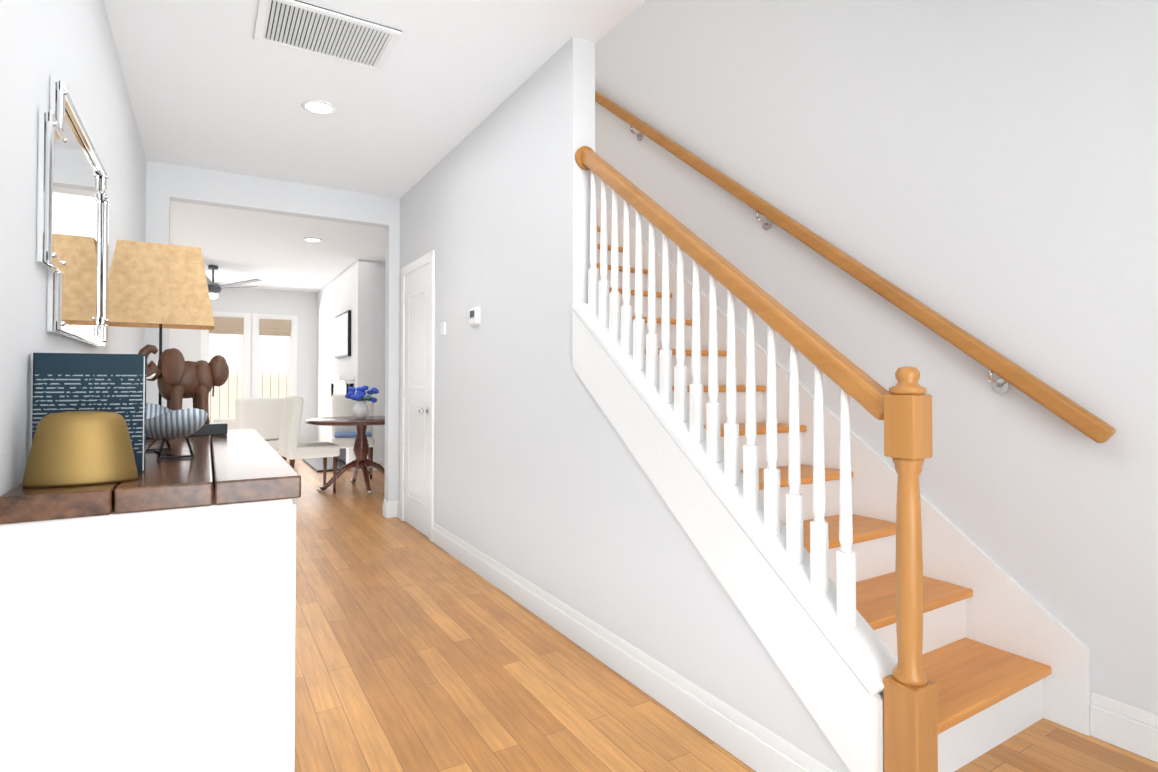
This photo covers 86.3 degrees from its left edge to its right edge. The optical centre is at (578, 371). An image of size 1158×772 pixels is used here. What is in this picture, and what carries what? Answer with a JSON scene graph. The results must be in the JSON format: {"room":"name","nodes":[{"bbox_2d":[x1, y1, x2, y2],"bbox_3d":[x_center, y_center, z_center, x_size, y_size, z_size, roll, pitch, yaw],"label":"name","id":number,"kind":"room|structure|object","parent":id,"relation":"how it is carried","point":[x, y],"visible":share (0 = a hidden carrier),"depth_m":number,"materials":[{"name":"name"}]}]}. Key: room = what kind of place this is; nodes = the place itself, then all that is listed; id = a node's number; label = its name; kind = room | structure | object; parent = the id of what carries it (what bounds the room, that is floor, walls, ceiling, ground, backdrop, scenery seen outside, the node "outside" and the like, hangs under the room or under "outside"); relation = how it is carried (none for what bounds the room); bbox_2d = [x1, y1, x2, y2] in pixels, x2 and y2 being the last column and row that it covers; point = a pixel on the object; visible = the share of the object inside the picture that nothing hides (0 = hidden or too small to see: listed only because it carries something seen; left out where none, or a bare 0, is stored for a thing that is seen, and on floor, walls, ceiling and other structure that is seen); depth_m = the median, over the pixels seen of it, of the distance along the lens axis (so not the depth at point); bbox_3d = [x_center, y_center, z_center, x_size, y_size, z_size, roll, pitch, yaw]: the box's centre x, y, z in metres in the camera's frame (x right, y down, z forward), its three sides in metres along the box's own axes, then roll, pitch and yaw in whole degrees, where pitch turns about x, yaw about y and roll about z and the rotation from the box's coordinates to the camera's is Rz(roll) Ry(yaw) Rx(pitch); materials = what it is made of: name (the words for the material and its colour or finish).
{"room":"entrance hallway","nodes":[
{"label":"entrance hallway","id":0,"kind":"room"},
{"bbox_2d":[0,0,145,495],"bbox_3d":[-1.165,-0.191,1.089,0.120,2.740,7.880,1,-1,-31],"label":"wall","id":1,"kind":"structure","parent":0,"point":[70,44],"depth_m":1.58,"materials":[{"name":"paint"}]},
{"bbox_2d":[36,78,110,346],"bbox_3d":[-1.655,-0.457,2.058,0.037,0.700,1.080,1,-1,-31],"label":"mirror","id":2,"kind":"object","parent":1,"relation":"attached to","point":[73,201],"visible":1,"depth_m":1.91,"materials":[{"name":"silver glass"}]},
{"bbox_2d":[144,160,169,407],"bbox_3d":[-3.060,-0.141,4.477,0.140,2.740,0.120,1,-1,-31],"label":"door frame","id":3,"kind":"structure","parent":1,"relation":"attached to","point":[157,202],"depth_m":4.43,"materials":[{"name":"paint"}]},
{"bbox_2d":[169,287,316,442],"bbox_3d":[-6.052,-0.056,10.192,5.070,2.740,0.120,1,-1,-31],"label":"wall","id":4,"kind":"structure","parent":0,"point":[301,305],"depth_m":10.73,"materials":[{"name":"paint"}]},
{"bbox_2d":[201,311,250,402],"bbox_3d":[-5.864,0.161,10.255,0.720,2.310,0.081,1,-1,-31],"label":"window","id":5,"kind":"structure","parent":4,"relation":"in","point":[246,361],"depth_m":10.37,"materials":[{"name":"white wood"}]},
{"bbox_2d":[209,317,243,334],"bbox_3d":[-5.832,-0.765,10.216,0.500,0.280,0.040,1,-1,-31],"label":"window blind","id":6,"kind":"object","parent":5,"relation":"attached to","point":[228,325],"visible":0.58,"depth_m":10.22,"materials":[{"name":"beige fabric"}]},
{"bbox_2d":[252,313,297,397],"bbox_3d":[-5.239,0.166,10.633,0.700,2.310,0.081,1,-1,-31],"label":"window","id":7,"kind":"structure","parent":4,"relation":"in","point":[256,317],"depth_m":10.58,"materials":[{"name":"white wood"}]},
{"bbox_2d":[260,319,290,335],"bbox_3d":[-5.208,-0.760,10.594,0.480,0.280,0.040,1,-1,-31],"label":"window blind","id":8,"kind":"object","parent":7,"relation":"attached to","point":[271,327],"visible":1,"depth_m":10.58,"materials":[{"name":"beige fabric"}]},
{"bbox_2d":[170,164,388,227],"bbox_3d":[-2.328,-1.384,4.937,1.570,0.240,0.120,1,-1,-31],"label":"beam","id":9,"kind":"structure","parent":0,"point":[193,185],"depth_m":4.84,"materials":[{"name":"paint"}]},
{"bbox_2d":[316,259,385,459],"bbox_3d":[-3.404,-0.063,9.678,0.830,2.740,3.500,1,-1,-31],"label":"wall","id":10,"kind":"structure","parent":0,"point":[357,288],"depth_m":8.13,"materials":[{"name":"paint"}]},
{"bbox_2d":[302,375,354,471],"bbox_3d":[-3.513,0.671,8.607,0.450,1.240,1.480,1,-1,-31],"label":"mantel","id":11,"kind":"object","parent":10,"relation":"attached to","point":[341,384],"visible":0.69,"depth_m":8.45,"materials":[{"name":"stone"}]},
{"bbox_2d":[335,310,350,357],"bbox_3d":[-3.339,-0.517,8.731,0.042,0.620,0.960,1,-1,-31],"label":"art","id":12,"kind":"object","parent":10,"relation":"attached to","point":[342,335],"visible":0.98,"depth_m":8.58,"materials":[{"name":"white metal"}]},
{"bbox_2d":[359,459,384,471],"bbox_3d":[-2.515,1.214,8.142,0.816,0.140,0.023,1,-1,-31],"label":"baseboard","id":13,"kind":"structure","parent":10,"relation":"attached to","point":[380,461],"depth_m":8.08,"materials":[{"name":"white wood"}]},
{"bbox_2d":[103,0,644,291],"bbox_3d":[-2.432,-1.666,4.108,4.950,0.300,14.320,1,-1,-31],"label":"ceiling","id":14,"kind":"structure","parent":0,"point":[212,85],"depth_m":3.46,"materials":[{"name":"paint"}]},
{"bbox_2d":[206,265,261,298],"bbox_3d":[-5.030,-1.224,8.414,1.226,0.454,1.274,1,-1,-31],"label":"ceiling fan","id":15,"kind":"object","parent":14,"relation":"hanging from","point":[214,289],"visible":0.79,"depth_m":8.39,"materials":[{"name":"white metal"}]},
{"bbox_2d":[303,237,321,241],"bbox_3d":[-2.962,-1.470,6.869,0.190,0.009,0.190,1,-1,-31],"label":"recessed light","id":16,"kind":"object","parent":14,"relation":"in","point":[312,239],"visible":1,"depth_m":6.86,"materials":[{"name":"white"}]},
{"bbox_2d":[301,99,336,114],"bbox_3d":[-1.494,-1.519,3.550,0.190,0.009,0.190,1,-1,-31],"label":"recessed light","id":17,"kind":"object","parent":14,"relation":"in","point":[320,107],"visible":1,"depth_m":3.54,"materials":[{"name":"white"}]},
{"bbox_2d":[253,0,401,71],"bbox_3d":[-1.146,-1.528,2.809,0.570,0.012,0.410,1,-1,-31],"label":"ceiling vent","id":18,"kind":"object","parent":14,"relation":"in","point":[302,27],"visible":1,"depth_m":2.79,"materials":[{"name":"white metal"}]},
{"bbox_2d":[399,36,883,771],"bbox_3d":[-0.385,-1.535,3.532,0.120,5.500,4.539,1,-1,-31],"label":"wall","id":19,"kind":"structure","parent":0,"point":[495,210],"depth_m":3.01,"materials":[{"name":"paint"}]},
{"bbox_2d":[385,197,399,500],"bbox_3d":[-1.618,-0.128,5.348,0.090,2.740,0.120,1,-1,-31],"label":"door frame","id":20,"kind":"structure","parent":19,"relation":"attached to","point":[392,297],"depth_m":5.30,"materials":[{"name":"paint"}]},
{"bbox_2d":[391,500,399,514],"bbox_3d":[-1.166,1.177,5.683,1.050,0.140,0.020,1,-1,-31],"label":"baseboard","id":21,"kind":"structure","parent":19,"relation":"attached to","point":[395,505],"depth_m":5.27,"materials":[{"name":"white wood"}]},
{"bbox_2d":[400,250,434,541],"bbox_3d":[-1.300,0.177,4.828,0.078,2.116,0.850,1,-1,-31],"label":"closet door","id":22,"kind":"structure","parent":19,"relation":"in","point":[417,415],"depth_m":4.80,"materials":[{"name":"white wood"}]},
{"bbox_2d":[440,322,445,334],"bbox_3d":[-0.947,-0.301,4.307,0.019,0.085,0.070,1,-1,-31],"label":"switch","id":23,"kind":"object","parent":19,"relation":"attached to","point":[443,329],"visible":1,"depth_m":4.28,"materials":[{"name":"plastic"}]},
{"bbox_2d":[469,306,479,325],"bbox_3d":[-0.646,-0.343,3.800,0.028,0.115,0.140,1,-1,-31],"label":"thermostat","id":24,"kind":"object","parent":19,"relation":"attached to","point":[474,316],"visible":0.98,"depth_m":3.77,"materials":[{"name":"plastic"}]},
{"bbox_2d":[432,523,835,771],"bbox_3d":[-0.162,1.137,2.991,0.016,0.140,3.449,1,-1,-31],"label":"baseboard","id":25,"kind":"structure","parent":19,"relation":"attached to","point":[751,743],"depth_m":2.27,"materials":[{"name":"white wood"}]},
{"bbox_2d":[278,453,1157,771],"bbox_3d":[-2.401,1.274,4.129,5.070,0.100,14.400,1,-1,-31],"label":"floor","id":26,"kind":"structure","parent":0,"point":[416,651],"depth_m":2.36,"materials":[{"name":"brown wood"}]},
{"bbox_2d":[0,429,300,771],"bbox_3d":[-1.425,0.736,2.209,0.603,0.920,1.806,1,-1,-31],"label":"console","id":27,"kind":"object","parent":26,"relation":"on","point":[147,619],"visible":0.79,"depth_m":1.44,"materials":[{"name":"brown wood"}]},
{"bbox_2d":[22,411,137,487],"bbox_3d":[-1.185,0.179,1.474,0.218,0.170,0.109,1,-1,-31],"label":"bookend","id":28,"kind":"object","parent":27,"relation":"on","point":[74,448],"visible":1,"depth_m":1.44,"materials":[{"name":"gold metal"}]},
{"bbox_2d":[32,353,146,473],"bbox_3d":[-1.252,0.109,1.587,0.224,0.312,0.048,0,-1,-27],"label":"book","id":29,"kind":"object","parent":27,"relation":"on","point":[66,382],"visible":0.67,"depth_m":1.57,"materials":[{"name":"paper"}]},
{"bbox_2d":[107,240,228,438],"bbox_3d":[-1.826,-0.135,2.748,0.470,0.836,0.304,1,-1,-31],"label":"lamp","id":30,"kind":"object","parent":27,"relation":"on","point":[156,285],"visible":0.85,"depth_m":2.68,"materials":[{"name":"fabric"}]},
{"bbox_2d":[146,403,207,459],"bbox_3d":[-1.366,0.190,2.036,0.170,0.164,0.680,1,-1,-45],"label":"bowl","id":31,"kind":"object","parent":27,"relation":"on","point":[163,423],"visible":0.65,"depth_m":1.86,"materials":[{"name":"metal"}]},
{"bbox_2d":[213,397,289,460],"bbox_3d":[-4.641,0.829,8.869,0.820,0.933,0.840,-1,-1,34],"label":"armchair","id":32,"kind":"object","parent":26,"relation":"on","point":[262,417],"visible":0.35,"depth_m":8.58,"materials":[{"name":"white fabric"}]},
{"bbox_2d":[278,396,339,492],"bbox_3d":[-2.822,0.755,6.452,0.516,1.010,0.480,1,-1,-36],"label":"dining chair","id":33,"kind":"object","parent":26,"relation":"on","point":[291,448],"visible":0.94,"depth_m":6.25,"materials":[{"name":"beige fabric"}]},
{"bbox_2d":[305,416,384,493],"bbox_3d":[-2.370,0.885,6.724,1.120,0.755,1.120,1,-1,-31],"label":"dining table","id":34,"kind":"object","parent":26,"relation":"on","point":[361,461],"visible":0.83,"depth_m":6.64,"materials":[{"name":"brown wood"}]},
{"bbox_2d":[345,385,378,418],"bbox_3d":[-2.352,0.326,6.708,0.342,0.361,0.317,1,-1,-31],"label":"vase","id":35,"kind":"object","parent":34,"relation":"on","point":[360,410],"visible":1,"depth_m":6.63,"materials":[{"name":"ceramic"}]},
{"bbox_2d":[331,394,374,478],"bbox_3d":[-2.727,0.770,7.454,0.480,1.010,0.516,0,-1,-21],"label":"dining chair","id":36,"kind":"object","parent":26,"relation":"on","point":[343,436],"visible":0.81,"depth_m":7.50,"materials":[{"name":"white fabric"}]},
{"bbox_2d":[572,146,1090,771],"bbox_3d":[0.217,-0.410,3.429,1.093,3.249,3.949,1,-1,-31],"label":"stairs","id":37,"kind":"structure","parent":26,"relation":"on","point":[852,570],"depth_m":2.07,"materials":[{"name":"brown wood"}]},
{"bbox_2d":[595,0,1157,714],"bbox_3d":[-0.262,-1.507,5.417,0.120,5.500,14.320,1,-1,-31],"label":"wall","id":38,"kind":"structure","parent":0,"point":[985,172],"depth_m":2.36,"materials":[{"name":"paint"}]},
{"bbox_2d":[595,90,1115,442],"bbox_3d":[0.603,-1.359,3.770,0.098,3.222,4.216,1,-1,-31],"label":"handrail","id":39,"kind":"object","parent":38,"relation":"attached to","point":[1090,425],"depth_m":2.49,"materials":[{"name":"brown wood"}]},
{"bbox_2d":[1090,692,1157,762],"bbox_3d":[2.532,1.102,0.622,0.016,0.140,3.290,1,-1,-31],"label":"baseboard","id":40,"kind":"structure","parent":38,"relation":"attached to","point":[1124,726],"depth_m":1.95,"materials":[{"name":"white wood"}]},
{"label":"outside","id":41,"kind":"structure","parent":0,"visible":0},
{"bbox_2d":[209,334,288,421],"bbox_3d":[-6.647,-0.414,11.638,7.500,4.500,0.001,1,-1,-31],"label":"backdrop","id":42,"kind":"structure","parent":41,"point":[274,366],"depth_m":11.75,"materials":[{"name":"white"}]}
]}

